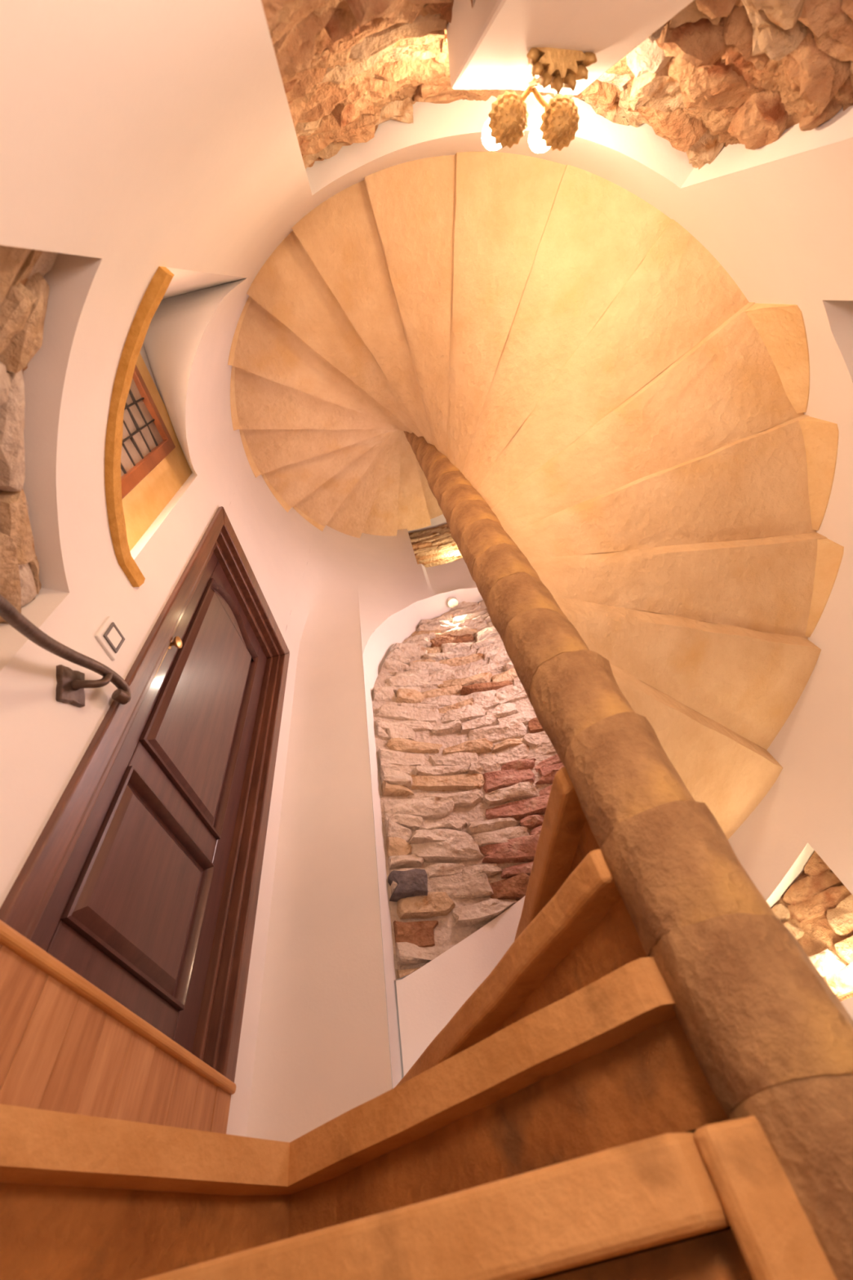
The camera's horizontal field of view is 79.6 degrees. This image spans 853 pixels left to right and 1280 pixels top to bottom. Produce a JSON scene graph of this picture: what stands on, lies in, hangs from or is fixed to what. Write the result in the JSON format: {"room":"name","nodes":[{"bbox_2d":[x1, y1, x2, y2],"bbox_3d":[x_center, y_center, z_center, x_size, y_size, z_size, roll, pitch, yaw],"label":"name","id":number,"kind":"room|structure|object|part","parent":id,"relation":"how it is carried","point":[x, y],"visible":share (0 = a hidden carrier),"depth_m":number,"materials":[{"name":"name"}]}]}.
{"room":"spiral staircase","nodes":[
{"label":"spiral staircase","id":0,"kind":"room"},
{"bbox_2d":[0,244,392,1142],"bbox_3d":[-0.833,-0.504,2.373,0.607,7.800,2.054,-14,-55,0],"label":"wall","id":1,"kind":"structure","parent":0,"point":[313,1048],"depth_m":1.59,"materials":[{"name":"paint"}]},
{"bbox_2d":[0,594,131,707],"bbox_3d":[-0.635,-0.028,0.790,0.141,0.803,0.958,12,-59,-17],"label":"handrail","id":2,"kind":"object","parent":1,"relation":"attached to","point":[71,684],"visible":1,"depth_m":1.17,"materials":[{"name":"metal"}]},
{"bbox_3d":[-0.835,0.109,1.200,0.016,0.113,0.111,-14,-55,0],"label":"wall plate","id":3,"kind":"part","parent":2,"relation":"part of","materials":[{"name":"metal"}]},
{"bbox_3d":[-0.805,0.095,1.231,0.075,0.077,0.031,11,-59,-17],"label":"bracket arm","id":4,"kind":"part","parent":2,"relation":"part of","materials":[{"name":"metal"}]},
{"bbox_2d":[94,616,126,660],"bbox_3d":[-0.863,-0.006,1.405,0.016,0.101,0.086,-14,-55,0],"label":"light switch","id":5,"kind":"object","parent":1,"relation":"attached to","point":[109,636],"visible":1,"depth_m":1.39,"materials":[{"name":"white plastic"}]},
{"bbox_2d":[57,271,213,576],"bbox_3d":[-1.261,-1.051,2.145,0.070,2.160,1.044,-14,-55,0],"label":"window","id":6,"kind":"structure","parent":1,"relation":"in","point":[154,466],"depth_m":2.17,"materials":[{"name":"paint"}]},
{"bbox_3d":[-1.192,-0.824,1.984,0.008,0.105,0.091,-13,-55,-1],"label":"pane","id":7,"kind":"part","parent":6,"relation":"part of","materials":[{"name":"clear glass"}]},
{"bbox_3d":[-1.159,-0.693,1.951,0.007,0.105,0.091,-15,-55,1],"label":"pane","id":8,"kind":"part","parent":6,"relation":"part of","materials":[{"name":"clear glass"}]},
{"bbox_3d":[-1.210,-0.882,2.070,0.006,0.105,0.092,-12,-55,-2],"label":"pane","id":9,"kind":"part","parent":6,"relation":"part of","materials":[{"name":"clear glass"}]},
{"bbox_3d":[-1.243,-1.013,2.103,0.006,0.105,0.092,-12,-55,-2],"label":"pane","id":10,"kind":"part","parent":6,"relation":"part of","materials":[{"name":"clear glass"}]},
{"bbox_3d":[-1.176,-0.751,2.037,0.005,0.105,0.092,-17,-55,2],"label":"pane","id":11,"kind":"part","parent":6,"relation":"part of","materials":[{"name":"clear glass"}]},
{"bbox_3d":[-1.257,-1.072,2.189,0.005,0.105,0.091,-13,-55,-1],"label":"pane","id":12,"kind":"part","parent":6,"relation":"part of","materials":[{"name":"clear glass"}]},
{"bbox_3d":[-1.224,-0.941,2.156,0.006,0.105,0.091,-15,-55,1],"label":"pane","id":13,"kind":"part","parent":6,"relation":"part of","materials":[{"name":"clear glass"}]},
{"bbox_3d":[-1.189,-0.810,2.123,0.008,0.105,0.091,-14,-55,0],"label":"pane","id":14,"kind":"part","parent":6,"relation":"part of","materials":[{"name":"clear glass"}]},
{"bbox_3d":[-1.239,-1.000,2.242,0.005,0.105,0.092,-18,-55,2],"label":"pane","id":15,"kind":"part","parent":6,"relation":"part of","materials":[{"name":"clear glass"}]},
{"bbox_3d":[-1.204,-0.869,2.208,0.007,0.105,0.092,-12,-55,-2],"label":"pane","id":16,"kind":"part","parent":6,"relation":"part of","materials":[{"name":"clear glass"}]},
{"bbox_3d":[-1.205,-0.905,1.862,0.034,0.942,0.648,-14,-55,0],"label":"frame","id":17,"kind":"part","parent":6,"relation":"part of","materials":[{"name":"brown wood"}]},
{"bbox_3d":[-1.221,-0.927,2.294,0.005,0.105,0.091,-16,-55,1],"label":"pane","id":18,"kind":"part","parent":6,"relation":"part of","materials":[{"name":"clear glass"}]},
{"bbox_2d":[104,266,174,586],"bbox_3d":[-0.830,-0.537,1.379,0.188,0.059,0.920,13,-59,-18],"label":"window sill","id":19,"kind":"structure","parent":1,"relation":"attached to","point":[162,277],"depth_m":1.33,"materials":[{"name":"orange wood"}]},
{"bbox_2d":[0,506,289,1082],"bbox_3d":[-0.841,0.302,1.980,0.142,2.082,0.944,-14,-55,0],"label":"door","id":20,"kind":"structure","parent":1,"relation":"in","point":[142,879],"depth_m":1.58,"materials":[{"name":"brown wood"}]},
{"bbox_3d":[-0.879,-0.065,1.729,0.034,2.064,0.059,-14,-55,0],"label":"jamb casing","id":21,"kind":"part","parent":20,"relation":"part of","materials":[{"name":"brown wood"}]},
{"bbox_3d":[-0.738,0.858,1.197,0.030,0.151,0.532,-14,-55,0],"label":"rail","id":22,"kind":"part","parent":20,"relation":"part of","materials":[{"name":"brown wood"}]},
{"bbox_3d":[-0.769,0.692,1.435,0.038,0.432,0.532,-14,-55,0],"label":"raised panel","id":23,"kind":"part","parent":20,"relation":"part of","materials":[{"name":"brown wood"}]},
{"bbox_3d":[-0.818,0.545,1.654,0.030,0.106,0.532,-14,-55,0],"label":"lock rail","id":24,"kind":"part","parent":20,"relation":"part of","materials":[{"name":"brown wood"}]},
{"bbox_3d":[-0.913,0.012,1.854,0.048,0.045,0.045,-14,-55,0],"label":"knob","id":25,"kind":"part","parent":20,"relation":"part of","materials":[{"name":"gold metal"}]},
{"bbox_3d":[-0.898,0.189,2.171,0.038,1.158,0.532,-14,-55,0],"label":"raised panel","id":26,"kind":"part","parent":20,"relation":"part of","materials":[{"name":"brown wood"}]},
{"bbox_3d":[-0.990,-0.130,2.642,0.030,0.194,0.532,-14,-55,0],"label":"rail","id":27,"kind":"part","parent":20,"relation":"part of","materials":[{"name":"brown wood"}]},
{"bbox_3d":[-0.700,0.633,2.238,0.034,2.064,0.065,-14,-55,0],"label":"jamb casing","id":28,"kind":"part","parent":20,"relation":"part of","materials":[{"name":"brown wood"}]},
{"bbox_3d":[-0.930,-0.265,2.788,0.034,0.102,0.940,-14,-55,0],"label":"head casing","id":29,"kind":"part","parent":20,"relation":"part of","materials":[{"name":"brown wood"}]},
{"bbox_2d":[0,0,852,279],"bbox_3d":[0.022,-1.631,1.752,1.590,7.800,0.400,-11,-55,-2],"label":"wall","id":30,"kind":"structure","parent":0,"point":[188,135],"depth_m":1.03,"materials":[{"name":"paint"}]},
{"bbox_2d":[481,47,596,153],"bbox_3d":[0.257,-1.245,1.211,0.223,0.357,0.124,-4,-55,-7],"label":"wall lamp","id":31,"kind":"object","parent":30,"relation":"attached to","point":[559,68],"visible":1,"depth_m":1.20,"materials":[{"name":"brown metal"}]},
{"bbox_3d":[0.175,-1.306,1.321,0.065,0.085,0.065,-14,-55,0],"label":"bulb","id":32,"kind":"part","parent":31,"relation":"part of","materials":[{"name":"white glass"}]},
{"bbox_3d":[0.225,-1.264,1.201,0.015,0.070,0.102,35,-68,-28],"label":"arm","id":33,"kind":"part","parent":31,"relation":"part of","materials":[{"name":"brown metal"}]},
{"bbox_3d":[0.284,-1.267,1.207,0.110,0.072,0.015,36,-69,-29],"label":"arm","id":34,"kind":"part","parent":31,"relation":"part of","materials":[{"name":"brown metal"}]},
{"bbox_3d":[0.300,-1.313,1.335,0.065,0.085,0.065,-14,-55,0],"label":"bulb","id":35,"kind":"part","parent":31,"relation":"part of","materials":[{"name":"white glass"}]},
{"bbox_2d":[446,0,693,94],"bbox_3d":[0.421,-0.620,0.061,0.365,2.832,0.154,-5,-55,-7],"label":"ceiling","id":36,"kind":"structure","parent":30,"relation":"attached to","point":[489,42],"depth_m":0.99,"materials":[{"name":"paint"}]},
{"bbox_2d":[354,514,852,1088],"bbox_3d":[0.502,0.144,3.050,1.796,7.800,0.577,-22,-55,5],"label":"wall","id":37,"kind":"structure","parent":0,"point":[464,766],"depth_m":2.35,"materials":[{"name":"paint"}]},
{"bbox_2d":[447,596,457,608],"bbox_3d":[0.207,-0.299,4.052,0.082,0.036,0.082,-14,-55,0],"label":"spotlight","id":38,"kind":"object","parent":37,"relation":"attached to","point":[452,602],"visible":1,"depth_m":4.04,"materials":[{"name":"silver metal"}]},
{"bbox_2d":[643,137,852,743],"bbox_3d":[1.195,-1.082,2.333,0.451,7.800,1.590,-20,-55,4],"label":"wall","id":39,"kind":"structure","parent":0,"point":[782,228],"depth_m":1.58,"materials":[{"name":"paint"}]},
{"bbox_3d":[0.700,1.491,-0.804,3.840,0.060,3.819,-14,-55,0],"label":"floor","id":40,"kind":"structure","parent":0,"visible":0},
{"bbox_2d":[0,151,852,1279],"bbox_3d":[0.112,-0.809,2.558,2.448,8.148,2.448,-19,-55,3],"label":"spiral staircase","id":41,"kind":"structure","parent":40,"relation":"on","point":[620,452],"depth_m":1.22,"materials":[{"name":"stone"}]},
{"bbox_2d":[0,920,235,1133],"bbox_3d":[-0.636,0.842,0.987,0.027,0.241,1.157,-14,-55,0],"label":"step","id":42,"kind":"structure","parent":41,"relation":"on","point":[67,1045],"depth_m":0.98,"materials":[{"name":"brown wood"}]}
]}

